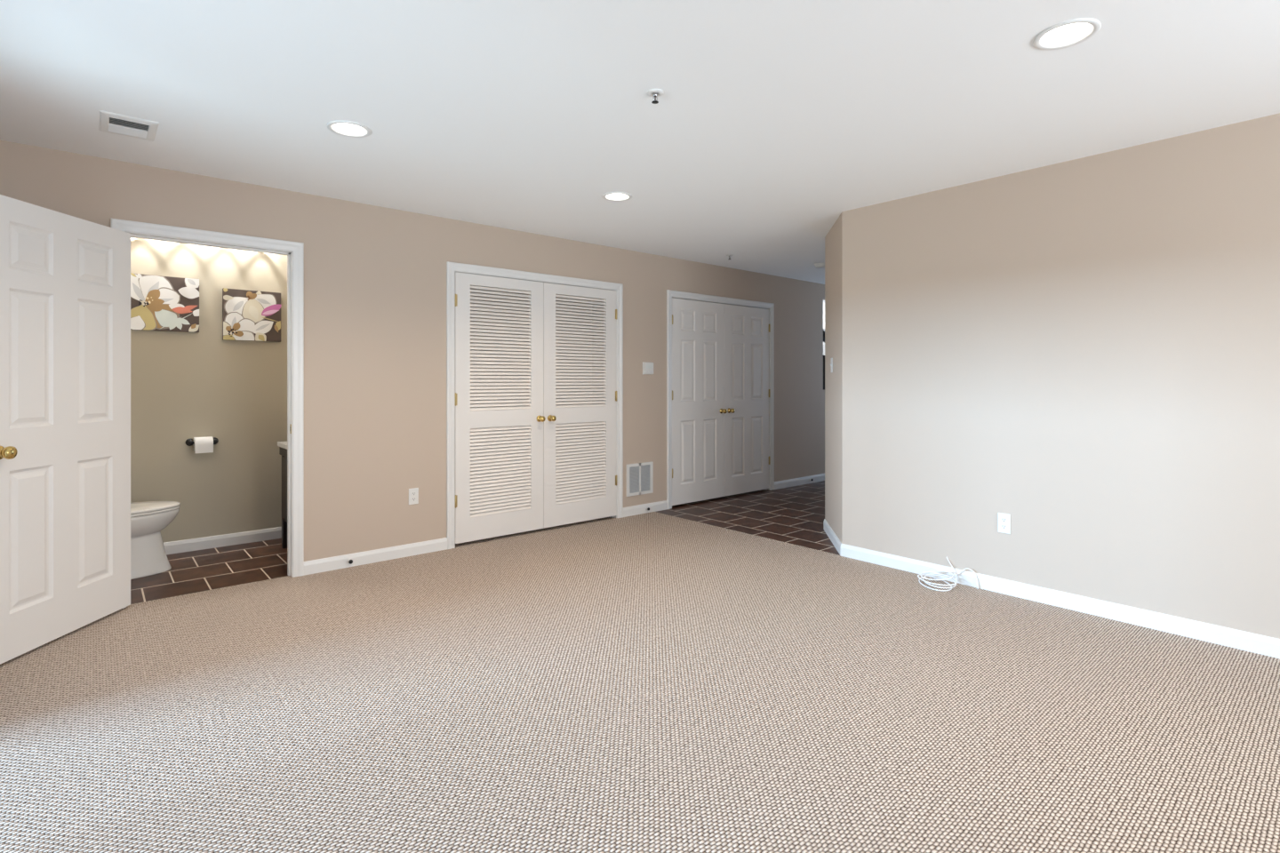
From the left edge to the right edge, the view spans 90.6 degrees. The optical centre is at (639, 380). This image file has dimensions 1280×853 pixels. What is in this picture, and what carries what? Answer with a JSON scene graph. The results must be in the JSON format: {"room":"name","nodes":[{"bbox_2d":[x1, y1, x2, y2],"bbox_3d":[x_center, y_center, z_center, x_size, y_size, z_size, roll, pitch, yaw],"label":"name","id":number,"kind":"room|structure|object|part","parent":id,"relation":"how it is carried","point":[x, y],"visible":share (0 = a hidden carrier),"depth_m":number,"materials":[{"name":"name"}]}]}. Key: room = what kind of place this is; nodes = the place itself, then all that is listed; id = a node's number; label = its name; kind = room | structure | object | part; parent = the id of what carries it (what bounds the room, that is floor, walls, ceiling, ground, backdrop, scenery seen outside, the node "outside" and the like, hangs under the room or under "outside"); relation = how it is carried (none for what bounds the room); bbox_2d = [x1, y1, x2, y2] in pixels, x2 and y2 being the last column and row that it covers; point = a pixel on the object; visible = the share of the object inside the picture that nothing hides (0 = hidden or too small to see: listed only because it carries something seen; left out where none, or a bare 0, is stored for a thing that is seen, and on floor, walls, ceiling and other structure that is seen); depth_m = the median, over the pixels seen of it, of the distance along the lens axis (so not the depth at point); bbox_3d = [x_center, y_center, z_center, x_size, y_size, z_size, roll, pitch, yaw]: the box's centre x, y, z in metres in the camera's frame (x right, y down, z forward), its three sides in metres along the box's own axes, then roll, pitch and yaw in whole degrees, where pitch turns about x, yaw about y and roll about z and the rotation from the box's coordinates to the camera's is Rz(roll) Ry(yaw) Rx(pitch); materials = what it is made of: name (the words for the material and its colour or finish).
{"room":"empty living room","nodes":[
{"label":"empty living room","id":0,"kind":"room"},
{"bbox_2d":[130,538,287,604],"bbox_3d":[-2.917,1.294,4.251,1.940,0.098,1.241,0,0,-41],"label":"floor","id":1,"kind":"structure","parent":0,"point":[216,568],"depth_m":4.14,"materials":[{"name":"brown tile"}]},
{"bbox_2d":[130,501,180,579],"bbox_3d":[-3.344,0.867,3.989,0.728,0.757,0.420,0,0,-41],"label":"toilet","id":2,"kind":"object","parent":1,"relation":"on","point":[148,557],"visible":0.31,"depth_m":4.04,"materials":[{"name":"white ceramic"}]},
{"bbox_3d":[-3.290,0.839,4.036,0.584,0.016,0.370,0,0,-41],"label":"seat","id":3,"kind":"part","parent":2,"relation":"part of","materials":[{"name":"white ceramic"}]},
{"bbox_3d":[-3.294,0.818,4.033,0.595,0.023,0.372,0,0,-41],"label":"lid","id":4,"kind":"part","parent":2,"relation":"part of","materials":[{"name":"white ceramic"}]},
{"bbox_2d":[277,441,287,548],"bbox_3d":[-2.289,0.852,4.606,0.478,0.787,0.724,0,0,-41],"label":"bathroom vanity","id":5,"kind":"object","parent":1,"relation":"on","point":[283,445],"visible":0.19,"depth_m":4.66,"materials":[{"name":"black wood"}]},
{"bbox_2d":[277,441,287,449],"bbox_3d":[-2.289,0.474,4.606,0.478,0.033,0.724,0,0,-41],"label":"countertop","id":6,"kind":"structure","parent":5,"relation":"on","point":[283,444],"depth_m":4.62,"materials":[{"name":"white stone"}]},
{"bbox_3d":[-2.638,0.872,4.718,0.050,0.747,0.050,0,0,-41],"label":"leg","id":7,"kind":"part","parent":5,"relation":"part of","materials":[{"name":"black wood"}]},
{"bbox_3d":[-2.540,0.788,4.576,0.020,0.450,0.282,0,0,-41],"label":"cabinet door","id":8,"kind":"part","parent":5,"relation":"part of","materials":[{"name":"black wood"}]},
{"bbox_2d":[0,140,824,561],"bbox_3d":[0.497,0.038,6.409,10.870,2.510,0.120,0,0,-41],"label":"wall","id":9,"kind":"structure","parent":0,"point":[375,276],"depth_m":4.40,"materials":[{"name":"beige paint"}]},
{"bbox_2d":[0,194,130,664],"bbox_3d":[-2.796,0.212,3.072,0.167,2.034,0.820,0,0,-2],"label":"door","id":10,"kind":"structure","parent":9,"relation":"in","point":[65,279],"depth_m":3.05,"materials":[{"name":"white wood"}]},
{"bbox_3d":[-2.735,0.312,2.731,0.066,0.062,0.062,0,0,-2],"label":"knob","id":11,"kind":"part","parent":10,"relation":"part of","materials":[{"name":"gold metal"}]},
{"bbox_2d":[110,217,303,608],"bbox_3d":[-2.542,0.183,3.774,0.943,2.119,0.139,0,0,-41],"label":"door frame","id":12,"kind":"structure","parent":9,"relation":"attached to","point":[294,251],"depth_m":4.00,"materials":[{"name":"white wood"}]},
{"bbox_2d":[408,488,418,504],"bbox_3d":[-1.610,0.825,4.505,0.070,0.115,0.008,0,0,-41],"label":"wall outlet","id":13,"kind":"object","parent":9,"relation":"attached to","point":[413,493],"visible":1,"depth_m":4.50,"materials":[{"name":"white plastic"}]},
{"bbox_2d":[455,272,545,543],"bbox_3d":[-1.075,0.205,4.944,0.773,2.024,0.098,0,0,-41],"label":"door","id":14,"kind":"structure","parent":9,"relation":"in","point":[468,527],"depth_m":4.94,"materials":[{"name":"white wood"}]},
{"bbox_3d":[-1.090,-0.246,4.966,0.532,0.951,0.013,0,0,-41],"label":"louver panel","id":15,"kind":"part","parent":14,"relation":"part of","materials":[{"name":"white paint"}]},
{"bbox_3d":[-1.090,0.702,4.966,0.532,0.671,0.013,0,0,-41],"label":"louver panel","id":16,"kind":"part","parent":14,"relation":"part of","materials":[{"name":"white paint"}]},
{"bbox_3d":[-0.803,0.313,5.158,0.053,0.053,0.066,0,0,-41],"label":"knob","id":17,"kind":"part","parent":14,"relation":"part of","materials":[{"name":"gold metal"}]},
{"bbox_2d":[446,261,623,549],"bbox_3d":[-0.830,0.183,5.252,1.666,2.119,0.139,0,0,-41],"label":"door frame","id":18,"kind":"structure","parent":9,"relation":"attached to","point":[452,268],"depth_m":4.84,"materials":[{"name":"white wood"}]},
{"bbox_2d":[304,473,824,575],"bbox_3d":[0.204,1.202,6.068,9.740,0.087,0.013,0,0,-41],"label":"baseboard","id":19,"kind":"structure","parent":9,"relation":"attached to","point":[361,558],"depth_m":4.46,"materials":[{"name":"white wood"}]},
{"bbox_2d":[543,282,617,527],"bbox_3d":[-0.489,0.205,5.450,0.771,2.024,0.098,0,0,-41],"label":"door","id":20,"kind":"structure","parent":9,"relation":"in","point":[556,512],"depth_m":5.45,"materials":[{"name":"white wood"}]},
{"bbox_3d":[-0.723,0.313,5.227,0.053,0.053,0.066,0,0,-41],"label":"knob","id":21,"kind":"part","parent":20,"relation":"part of","materials":[{"name":"gold metal"}]},
{"bbox_3d":[-0.509,-0.246,5.468,0.530,0.951,0.013,0,0,-41],"label":"louver panel","id":22,"kind":"part","parent":20,"relation":"part of","materials":[{"name":"white paint"}]},
{"bbox_3d":[-0.509,0.702,5.468,0.530,0.671,0.013,0,0,-41],"label":"louver panel","id":23,"kind":"part","parent":20,"relation":"part of","materials":[{"name":"white paint"}]},
{"bbox_2d":[626,461,653,496],"bbox_3d":[-0.001,0.916,5.893,0.320,0.294,0.010,0,0,-41],"label":"air vent","id":24,"kind":"object","parent":9,"relation":"in","point":[639,476],"visible":1,"depth_m":5.89,"materials":[{"name":"white plastic"}]},
{"bbox_2d":[642,361,653,375],"bbox_3d":[0.080,-0.114,5.951,0.124,0.116,0.028,0,0,-41],"label":"thermostat","id":25,"kind":"object","parent":9,"relation":"attached to","point":[647,367],"visible":1,"depth_m":5.93,"materials":[{"name":"white plastic"}]},
{"bbox_2d":[672,297,727,505],"bbox_3d":[0.606,0.208,6.399,0.767,2.026,0.101,0,0,-41],"label":"door","id":26,"kind":"structure","parent":9,"relation":"in","point":[699,411],"depth_m":6.40,"materials":[{"name":"white wood"}]},
{"bbox_3d":[0.874,0.320,6.607,0.053,0.053,0.066,0,0,-41],"label":"knob","id":27,"kind":"part","parent":26,"relation":"part of","materials":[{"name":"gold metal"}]},
{"bbox_2d":[666,289,774,509],"bbox_3d":[0.852,0.183,6.704,1.656,2.119,0.139,0,0,-41],"label":"door frame","id":28,"kind":"structure","parent":9,"relation":"attached to","point":[670,294],"depth_m":6.37,"materials":[{"name":"white wood"}]},
{"bbox_2d":[724,304,770,496],"bbox_3d":[1.189,0.208,6.902,0.767,2.026,0.101,0,0,-41],"label":"door","id":29,"kind":"structure","parent":9,"relation":"in","point":[747,329],"depth_m":6.89,"materials":[{"name":"white wood"}]},
{"bbox_3d":[0.967,0.320,6.688,0.053,0.053,0.066,0,0,-41],"label":"knob","id":30,"kind":"part","parent":29,"relation":"part of","materials":[{"name":"gold metal"}]},
{"bbox_2d":[130,237,824,543],"bbox_3d":[0.243,-0.232,7.048,10.420,3.050,1.179,0,0,-41],"label":"wall","id":31,"kind":"structure","parent":0,"point":[185,386],"depth_m":4.73,"materials":[{"name":"beige paint"}]},
{"bbox_2d":[130,272,199,332],"bbox_3d":[-3.380,-0.546,4.513,0.390,0.389,0.040,0,0,-41],"label":"floral canvas","id":32,"kind":"object","parent":31,"relation":"attached to","point":[160,303],"visible":0.99,"depth_m":4.50,"materials":[{"name":"brown"}]},
{"bbox_2d":[185,437,218,446],"bbox_3d":[-3.203,0.451,4.641,0.202,0.054,0.078,0,0,-41],"label":"toilet paper holder","id":33,"kind":"object","parent":31,"relation":"attached to","point":[189,442],"visible":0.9,"depth_m":4.61,"materials":[{"name":"black metal"}]},
{"bbox_3d":[-3.259,0.451,4.592,0.054,0.054,0.078,0,0,-41],"label":"post","id":34,"kind":"part","parent":33,"relation":"part of","materials":[{"name":"black metal"}]},
{"bbox_2d":[192,436,213,453],"bbox_3d":[-3.188,0.469,4.623,0.110,0.112,0.102,0,0,-41],"label":"toilet paper roll","id":35,"kind":"object","parent":33,"relation":"on","point":[202,444],"visible":0.98,"depth_m":4.59,"materials":[{"name":"white paper"}]},
{"bbox_3d":[-3.147,0.451,4.689,0.054,0.054,0.078,0,0,-41],"label":"post","id":36,"kind":"part","parent":33,"relation":"part of","materials":[{"name":"black metal"}]},
{"bbox_2d":[163,527,281,554],"bbox_3d":[-2.881,1.202,4.271,1.820,0.087,1.059,0,0,-41],"label":"baseboard","id":37,"kind":"structure","parent":31,"relation":"attached to","point":[171,548],"depth_m":4.74,"materials":[{"name":"white wood"}]},
{"bbox_2d":[222,288,281,342],"bbox_3d":[-2.975,-0.497,4.863,0.386,0.384,0.040,0,0,-41],"label":"floral canvas","id":38,"kind":"object","parent":31,"relation":"attached to","point":[252,316],"visible":1,"depth_m":4.84,"materials":[{"name":"brown"}]},
{"bbox_2d":[0,512,1279,852],"bbox_3d":[0.355,1.293,2.090,4.770,0.100,7.900,0,0,-41],"label":"floor","id":39,"kind":"structure","parent":0,"point":[652,682],"depth_m":2.33,"materials":[{"name":"beige carpet"}]},
{"bbox_2d":[917,557,979,591],"bbox_3d":[1.850,1.170,3.853,0.296,0.147,0.241,0,0,-13],"label":"cable","id":40,"kind":"object","parent":39,"relation":"on","point":[928,572],"visible":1,"depth_m":3.84,"materials":[{"name":"white plastic"}]},
{"bbox_2d":[0,0,1279,302],"bbox_3d":[2.453,-1.297,4.198,11.000,0.200,8.650,0,0,-41],"label":"ceiling","id":41,"kind":"structure","parent":0,"point":[772,120],"depth_m":2.67,"materials":[{"name":"white paint"}]},
{"bbox_2d":[99,110,159,141],"bbox_3d":[-2.408,-1.192,2.981,0.208,0.010,0.292,0,0,-41],"label":"ceiling vent","id":42,"kind":"object","parent":41,"relation":"in","point":[112,123],"visible":1,"depth_m":2.96,"materials":[{"name":"white metal"}]},
{"bbox_3d":[-2.471,-1.192,3.055,0.142,0.008,0.015,0,0,-41],"label":"blade","id":43,"kind":"part","parent":42,"relation":"part of","materials":[{"name":"white metal"}]},
{"bbox_3d":[-2.457,-1.192,3.038,0.142,0.008,0.015,0,0,-41],"label":"blade","id":44,"kind":"part","parent":42,"relation":"part of","materials":[{"name":"white metal"}]},
{"bbox_3d":[-2.443,-1.192,3.022,0.142,0.008,0.015,0,0,-41],"label":"blade","id":45,"kind":"part","parent":42,"relation":"part of","materials":[{"name":"white metal"}]},
{"bbox_3d":[-2.429,-1.192,3.006,0.142,0.008,0.015,0,0,-41],"label":"blade","id":46,"kind":"part","parent":42,"relation":"part of","materials":[{"name":"white metal"}]},
{"bbox_3d":[-2.415,-1.192,2.990,0.142,0.008,0.015,0,0,-41],"label":"blade","id":47,"kind":"part","parent":42,"relation":"part of","materials":[{"name":"white metal"}]},
{"bbox_3d":[-2.400,-1.192,2.972,0.142,0.008,0.015,0,0,-41],"label":"blade","id":48,"kind":"part","parent":42,"relation":"part of","materials":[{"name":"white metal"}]},
{"bbox_3d":[-2.386,-1.192,2.956,0.142,0.008,0.015,0,0,-41],"label":"blade","id":49,"kind":"part","parent":42,"relation":"part of","materials":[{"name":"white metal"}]},
{"bbox_3d":[-2.372,-1.192,2.940,0.142,0.008,0.015,0,0,-41],"label":"blade","id":50,"kind":"part","parent":42,"relation":"part of","materials":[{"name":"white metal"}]},
{"bbox_3d":[-2.358,-1.192,2.924,0.142,0.008,0.015,0,0,-41],"label":"blade","id":51,"kind":"part","parent":42,"relation":"part of","materials":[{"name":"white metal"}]},
{"bbox_2d":[326,120,371,137],"bbox_3d":[-1.382,-1.214,3.012,0.196,0.046,0.196,0,0,-41],"label":"recessed light","id":52,"kind":"object","parent":41,"relation":"in","point":[344,128],"visible":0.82,"depth_m":3.05,"materials":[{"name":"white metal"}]},
{"bbox_2d":[601,192,631,201],"bbox_3d":[-0.149,-1.214,4.116,0.196,0.046,0.196,0,0,-41],"label":"recessed light","id":53,"kind":"object","parent":41,"relation":"in","point":[616,196],"visible":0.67,"depth_m":4.17,"materials":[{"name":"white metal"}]},
{"bbox_2d":[646,88,663,103],"bbox_3d":[0.063,-1.176,2.631,0.072,0.042,0.072,0,0,-41],"label":"sprinkler","id":54,"kind":"object","parent":41,"relation":"attached to","point":[657,92],"visible":1,"depth_m":2.62,"materials":[{"name":"white metal"}]},
{"bbox_2d":[814,263,824,268],"bbox_3d":[1.860,-1.177,6.507,0.140,0.040,0.140,0,0,-41],"label":"smoke detector","id":55,"kind":"object","parent":41,"relation":"attached to","point":[817,265],"visible":0.8,"depth_m":6.47,"materials":[{"name":"white plastic"}]},
{"bbox_2d":[1032,17,1101,49],"bbox_3d":[1.473,-1.214,2.188,0.196,0.046,0.196,0,0,-41],"label":"recessed light","id":56,"kind":"object","parent":41,"relation":"in","point":[1066,34],"visible":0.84,"depth_m":2.21,"materials":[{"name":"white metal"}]},
{"bbox_2d":[656,480,839,555],"bbox_3d":[3.639,1.294,6.511,5.980,0.098,5.500,0,0,-41],"label":"floor","id":57,"kind":"structure","parent":0,"point":[795,515],"depth_m":5.94,"materials":[{"name":"brown tile"}]},
{"bbox_2d":[823,328,824,390],"bbox_3d":[2.561,0.174,8.817,1.800,2.138,0.150,0,0,-41],"label":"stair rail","id":58,"kind":"object","parent":57,"relation":"on","point":[823,329],"visible":0.03,"depth_m":8.76,"materials":[{"name":"black"}]},
{"bbox_3d":[2.561,-0.097,8.817,1.800,0.680,0.060,0,0,-41],"label":"panel","id":59,"kind":"part","parent":58,"relation":"part of","materials":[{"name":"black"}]},
{"bbox_2d":[824,113,1279,639],"bbox_3d":[4.914,0.038,4.424,5.178,2.510,5.714,0,0,-41],"label":"wall","id":60,"kind":"structure","parent":0,"point":[1084,352],"depth_m":3.43,"materials":[{"name":"beige paint"}]},
{"bbox_2d":[830,358,832,372],"bbox_3d":[1.489,-0.119,4.939,0.017,0.115,0.070,0,0,8],"label":"light switch","id":61,"kind":"object","parent":60,"relation":"attached to","point":[831,359],"visible":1,"depth_m":4.93,"materials":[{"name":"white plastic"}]},
{"bbox_2d":[997,512,1010,534],"bbox_3d":[2.122,0.833,3.690,0.008,0.115,0.070,0,0,-41],"label":"wall outlet","id":62,"kind":"object","parent":60,"relation":"attached to","point":[1004,520],"visible":1,"depth_m":3.69,"materials":[{"name":"white plastic"}]},
{"bbox_2d":[1000,517,1007,522],"bbox_3d":[2.120,0.814,3.689,0.002,0.029,0.033,0,0,-41],"label":"socket","id":63,"kind":"object","parent":62,"relation":"attached to","point":[1003,519],"depth_m":3.69,"materials":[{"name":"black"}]},
{"bbox_2d":[1000,524,1007,529],"bbox_3d":[2.120,0.853,3.689,0.002,0.029,0.033,0,0,-41],"label":"socket","id":64,"kind":"object","parent":62,"relation":"attached to","point":[1003,526],"depth_m":3.69,"materials":[{"name":"white plastic"}]},
{"bbox_2d":[823,519,1279,658],"bbox_3d":[3.108,1.202,4.425,3.376,0.087,7.500,0,0,1],"label":"baseboard","id":65,"kind":"structure","parent":60,"relation":"attached to","point":[1268,646],"depth_m":3.39,"materials":[{"name":"white wood"}]}
]}

